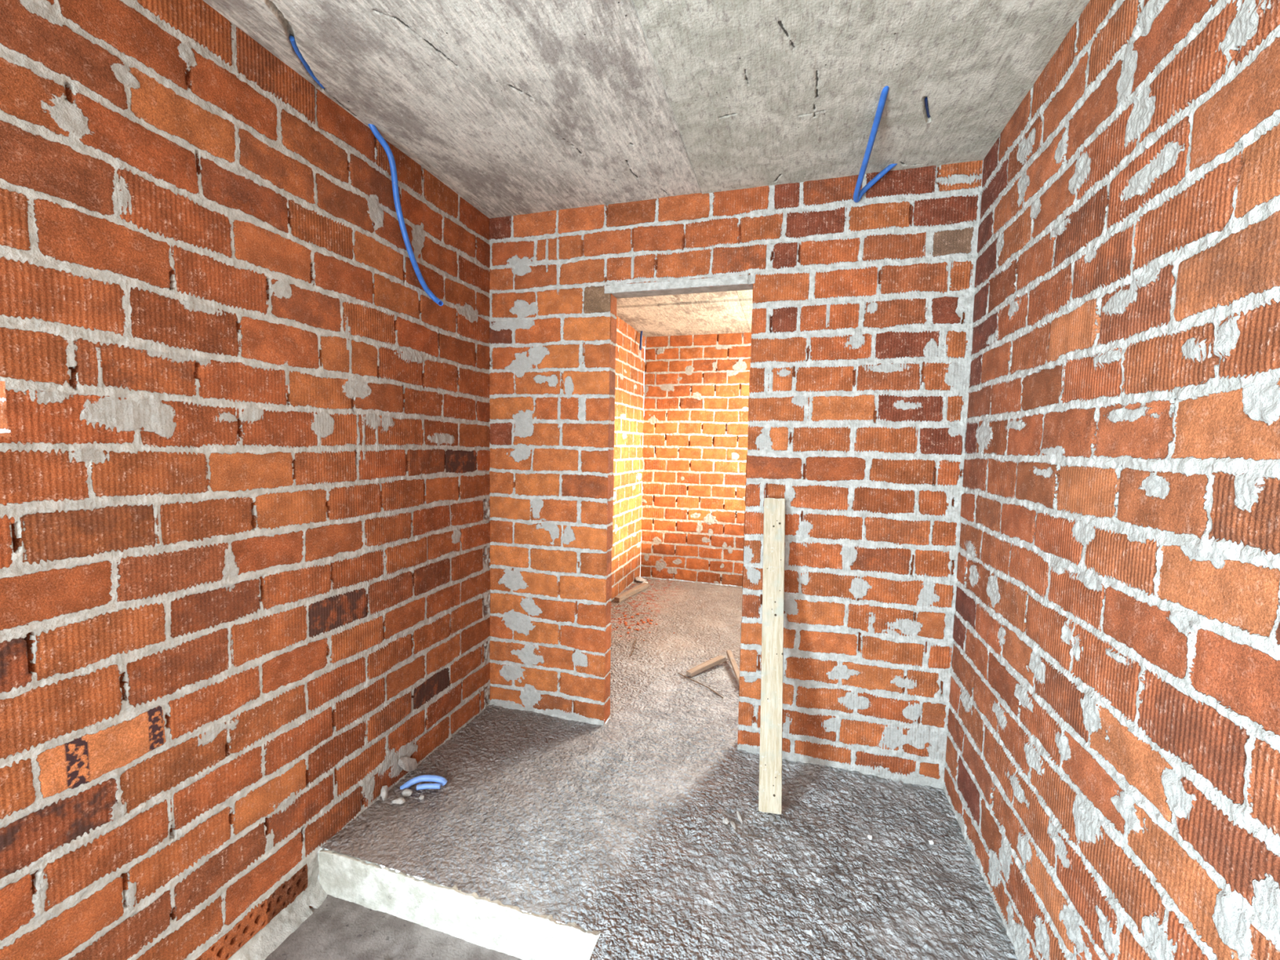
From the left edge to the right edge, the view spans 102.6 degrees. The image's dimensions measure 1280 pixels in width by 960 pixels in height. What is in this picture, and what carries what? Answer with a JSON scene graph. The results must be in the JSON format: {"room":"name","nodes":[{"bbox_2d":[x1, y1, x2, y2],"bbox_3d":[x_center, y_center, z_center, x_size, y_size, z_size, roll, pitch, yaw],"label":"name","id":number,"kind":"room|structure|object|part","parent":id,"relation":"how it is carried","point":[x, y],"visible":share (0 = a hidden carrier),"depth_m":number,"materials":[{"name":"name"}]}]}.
{"room":"unfinished building room","nodes":[
{"label":"unfinished building room","id":0,"kind":"room"},
{"bbox_2d":[0,0,492,959],"bbox_3d":[-1.406,0.163,0.628,0.126,2.770,4.420,2,4,16],"label":"wall","id":1,"kind":"structure","parent":0,"point":[245,502],"depth_m":1.41,"materials":[{"name":"brick"}]},
{"bbox_2d":[397,756,417,771],"bbox_3d":[-0.994,1.215,2.197,0.012,0.104,0.113,2,4,16],"label":"stone","id":2,"kind":"object","parent":1,"relation":"attached to","point":[407,764],"visible":1,"depth_m":2.19,"materials":[{"name":"grey stone"}]},
{"bbox_2d":[264,894,522,959],"bbox_3d":[-1.092,1.572,0.070,1.056,0.019,3.358,2,4,16],"label":"floor","id":3,"kind":"structure","parent":0,"point":[339,929],"depth_m":1.64,"materials":[{"name":"grey concrete"}]},
{"bbox_2d":[318,848,600,959],"bbox_3d":[-0.621,1.392,1.663,1.046,0.167,0.030,2,4,16],"label":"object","id":4,"kind":"structure","parent":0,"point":[482,922],"depth_m":1.64,"materials":[{"name":"white concrete"}]},
{"bbox_2d":[603,293,617,725],"bbox_3d":[-0.152,0.184,2.593,0.008,2.186,0.090,2,4,16],"label":"wall","id":5,"kind":"structure","parent":0,"point":[613,300],"depth_m":2.59,"materials":[{"name":"brick"}]},
{"bbox_2d":[611,315,644,600],"bbox_3d":[-0.382,-0.140,4.157,0.036,2.606,2.811,2,4,16],"label":"wall","id":6,"kind":"structure","parent":0,"point":[629,370],"depth_m":4.99,"materials":[{"name":"brick"}]},
{"bbox_2d":[202,0,1089,218],"bbox_3d":[-0.336,-1.177,0.223,2.231,0.037,4.416,2,4,16],"label":"ceiling","id":7,"kind":"structure","parent":0,"point":[517,107],"depth_m":1.61,"materials":[{"name":"concrete"}]},
{"bbox_2d":[288,35,324,88],"bbox_3d":[-1.027,-1.283,1.581,0.023,0.013,0.208,0,4,-9],"label":"conduit","id":8,"kind":"object","parent":7,"relation":"attached to","point":[291,38],"visible":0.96,"depth_m":1.56,"materials":[{"name":"blue plastic"}]},
{"bbox_2d":[368,124,443,306],"bbox_3d":[-0.931,-1.022,2.039,0.074,0.586,0.334,3,5,29],"label":"conduit","id":9,"kind":"object","parent":7,"relation":"hanging from","point":[391,158],"visible":1,"depth_m":2.00,"materials":[{"name":"blue plastic"}]},
{"bbox_2d":[853,85,897,202],"bbox_3d":[0.891,-1.203,1.851,0.172,0.145,0.543,2,4,16],"label":"conduit","id":10,"kind":"object","parent":7,"relation":"hanging from","point":[858,194],"visible":0.9,"depth_m":1.91,"materials":[{"name":"blue plastic"}]},
{"bbox_3d":[0.966,-1.219,2.086,0.166,0.137,0.021,3,4,27],"label":"folded leg","id":11,"kind":"part","parent":10,"relation":"part of","materials":[{"name":"blue plastic"}]},
{"bbox_2d":[924,97,930,118],"bbox_3d":[0.971,-1.257,1.733,0.011,0.009,0.109,4,5,34],"label":"conduit","id":12,"kind":"object","parent":7,"relation":"attached to","point":[926,98],"visible":0.92,"depth_m":1.73,"materials":[{"name":"blue plastic"}]},
{"bbox_2d":[320,577,1017,959],"bbox_3d":[0.023,1.325,1.782,2.231,0.031,7.299,2,4,16],"label":"floor","id":13,"kind":"structure","parent":0,"point":[616,828],"depth_m":1.91,"materials":[{"name":"grey concrete"}]},
{"bbox_2d":[380,785,388,800],"bbox_3d":[-1.026,1.256,2.060,0.024,0.068,0.032,1,4,-1],"label":"lump","id":14,"kind":"object","parent":13,"relation":"on","point":[384,789],"visible":1,"depth_m":2.05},
{"bbox_2d":[391,797,405,804],"bbox_3d":[-0.961,1.277,2.041,0.054,0.024,0.034,2,4,11],"label":"lump","id":15,"kind":"object","parent":13,"relation":"on","point":[400,800],"visible":1,"depth_m":2.03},
{"bbox_2d":[401,789,412,796],"bbox_3d":[-0.947,1.272,2.088,0.042,0.027,0.023,1,4,-6],"label":"stone","id":16,"kind":"object","parent":13,"relation":"on","point":[406,793],"visible":1,"depth_m":2.08,"materials":[{"name":"grey stone"}]},
{"bbox_2d":[400,774,447,790],"bbox_3d":[-0.902,1.268,2.135,0.191,0.062,0.056,1,4,-7],"label":"conduit","id":17,"kind":"object","parent":13,"relation":"on","point":[442,780],"visible":0.98,"depth_m":2.13,"materials":[{"name":"blue plastic"}]},
{"bbox_2d":[613,582,648,602],"bbox_3d":[-0.072,1.073,4.916,0.057,0.049,0.588,3,4,28],"label":"timber offcut","id":18,"kind":"object","parent":13,"relation":"on","point":[624,596],"visible":1,"depth_m":4.86,"materials":[{"name":"brown wood"}]},
{"bbox_2d":[635,576,646,582],"bbox_3d":[0.009,1.046,5.385,0.117,0.059,0.103,1,4,-6],"label":"lump","id":19,"kind":"object","parent":13,"relation":"on","point":[638,579],"visible":0.97,"depth_m":5.36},
{"bbox_2d":[677,672,723,697],"bbox_3d":[0.359,1.229,3.087,0.020,0.015,0.391,-2,5,-38],"label":"twig","id":20,"kind":"object","parent":13,"relation":"on","point":[677,673],"visible":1,"depth_m":3.08,"materials":[{"name":"brown"}]},
{"bbox_2d":[686,654,725,676],"bbox_3d":[0.429,1.193,3.297,0.318,0.057,0.047,-2,5,-38],"label":"timber offcut","id":21,"kind":"object","parent":13,"relation":"on","point":[714,661],"visible":1,"depth_m":3.27,"materials":[{"name":"brown wood"}]},
{"bbox_2d":[722,817,728,824],"bbox_3d":[0.331,1.309,1.967,0.024,0.022,0.022,-2,5,-42],"label":"lump","id":22,"kind":"object","parent":13,"relation":"on","point":[726,820],"visible":1,"depth_m":1.96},
{"bbox_2d":[726,649,739,684],"bbox_3d":[0.603,1.190,3.262,0.032,0.046,0.439,1,4,0],"label":"timber offcut","id":23,"kind":"object","parent":13,"relation":"on","point":[733,663],"visible":0.85,"depth_m":3.27,"materials":[{"name":"brown wood"}]},
{"bbox_2d":[730,820,736,829],"bbox_3d":[0.356,1.314,1.952,0.015,0.017,0.042,0,4,-11],"label":"lump","id":24,"kind":"object","parent":13,"relation":"on","point":[733,824],"visible":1,"depth_m":1.95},
{"bbox_2d":[736,810,742,823],"bbox_3d":[0.387,1.306,1.989,0.016,0.027,0.042,0,4,-18],"label":"lump","id":25,"kind":"object","parent":13,"relation":"on","point":[739,815],"visible":1,"depth_m":1.98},
{"bbox_2d":[758,497,785,814],"bbox_3d":[0.557,0.699,2.160,0.092,1.220,0.375,2,4,10],"label":"board","id":26,"kind":"object","parent":13,"relation":"on","point":[770,789],"visible":1,"depth_m":2.14,"materials":[{"name":"brown wood"}]},
{"bbox_2d":[866,835,872,839],"bbox_3d":[0.855,1.328,1.909,0.017,0.017,0.020,2,4,16],"label":"stone","id":27,"kind":"object","parent":13,"relation":"on","point":[869,837],"visible":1,"depth_m":1.90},
{"bbox_2d":[928,840,933,844],"bbox_3d":[1.070,1.332,1.888,0.016,0.016,0.017,1,4,-1],"label":"stone","id":28,"kind":"object","parent":13,"relation":"on","point":[931,842],"visible":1,"depth_m":1.88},
{"bbox_2d":[616,289,752,337],"bbox_3d":[0.713,-1.402,3.750,2.227,0.049,2.829,2,4,16],"label":"ceiling","id":29,"kind":"structure","parent":0,"point":[721,312],"depth_m":4.41,"materials":[{"name":"concrete"}]},
{"bbox_2d":[639,330,642,350],"bbox_3d":[0.012,-1.406,5.105,0.022,0.239,0.137,2,4,6],"label":"conduit","id":30,"kind":"object","parent":29,"relation":"hanging from","point":[641,332],"visible":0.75,"depth_m":5.07,"materials":[{"name":"blue plastic"}]},
{"bbox_2d":[640,332,751,586],"bbox_3d":[1.090,-0.183,5.196,2.207,2.606,0.037,2,4,16],"label":"wall","id":31,"kind":"structure","parent":0,"point":[696,387],"depth_m":5.33,"materials":[{"name":"brick"}]},
{"bbox_2d":[488,160,983,789],"bbox_3d":[0.265,-0.009,2.422,2.237,2.610,0.036,2,4,16],"label":"wall","id":32,"kind":"structure","parent":0,"point":[862,333],"depth_m":2.28,"materials":[{"name":"brick"}]},
{"bbox_2d":[737,284,753,724],"bbox_3d":[0.495,0.210,2.402,0.008,2.186,0.090,2,4,16],"label":"wall","id":33,"kind":"structure","parent":0,"point":[753,285],"depth_m":2.38,"materials":[{"name":"brick"}]},
{"bbox_2d":[942,0,1279,959],"bbox_3d":[0.707,0.248,0.006,0.038,2.770,4.420,2,4,16],"label":"wall","id":34,"kind":"structure","parent":0,"point":[1112,766],"depth_m":1.06,"materials":[{"name":"brick"}]},
{"bbox_3d":[0.300,-1.116,2.391,2.207,0.377,0.060,2,4,16],"label":"wall","id":35,"kind":"structure","parent":0,"visible":0},
{"bbox_2d":[612,275,753,298],"bbox_3d":[0.176,-0.911,2.428,0.735,0.042,0.086,2,4,16],"label":"trim","id":36,"kind":"structure","parent":35,"relation":"attached to","point":[718,288],"depth_m":2.41,"materials":[{"name":"concrete"}]},
{"label":"outside","id":37,"kind":"structure","parent":0,"visible":0},
{"bbox_2d":[0,381,10,438],"bbox_3d":[-2.538,-0.185,2.500,0.034,3.200,3.800,2,4,16],"label":"wall","id":38,"kind":"structure","parent":37,"point":[4,432],"depth_m":2.12,"materials":[{"name":"brick"}]}
]}

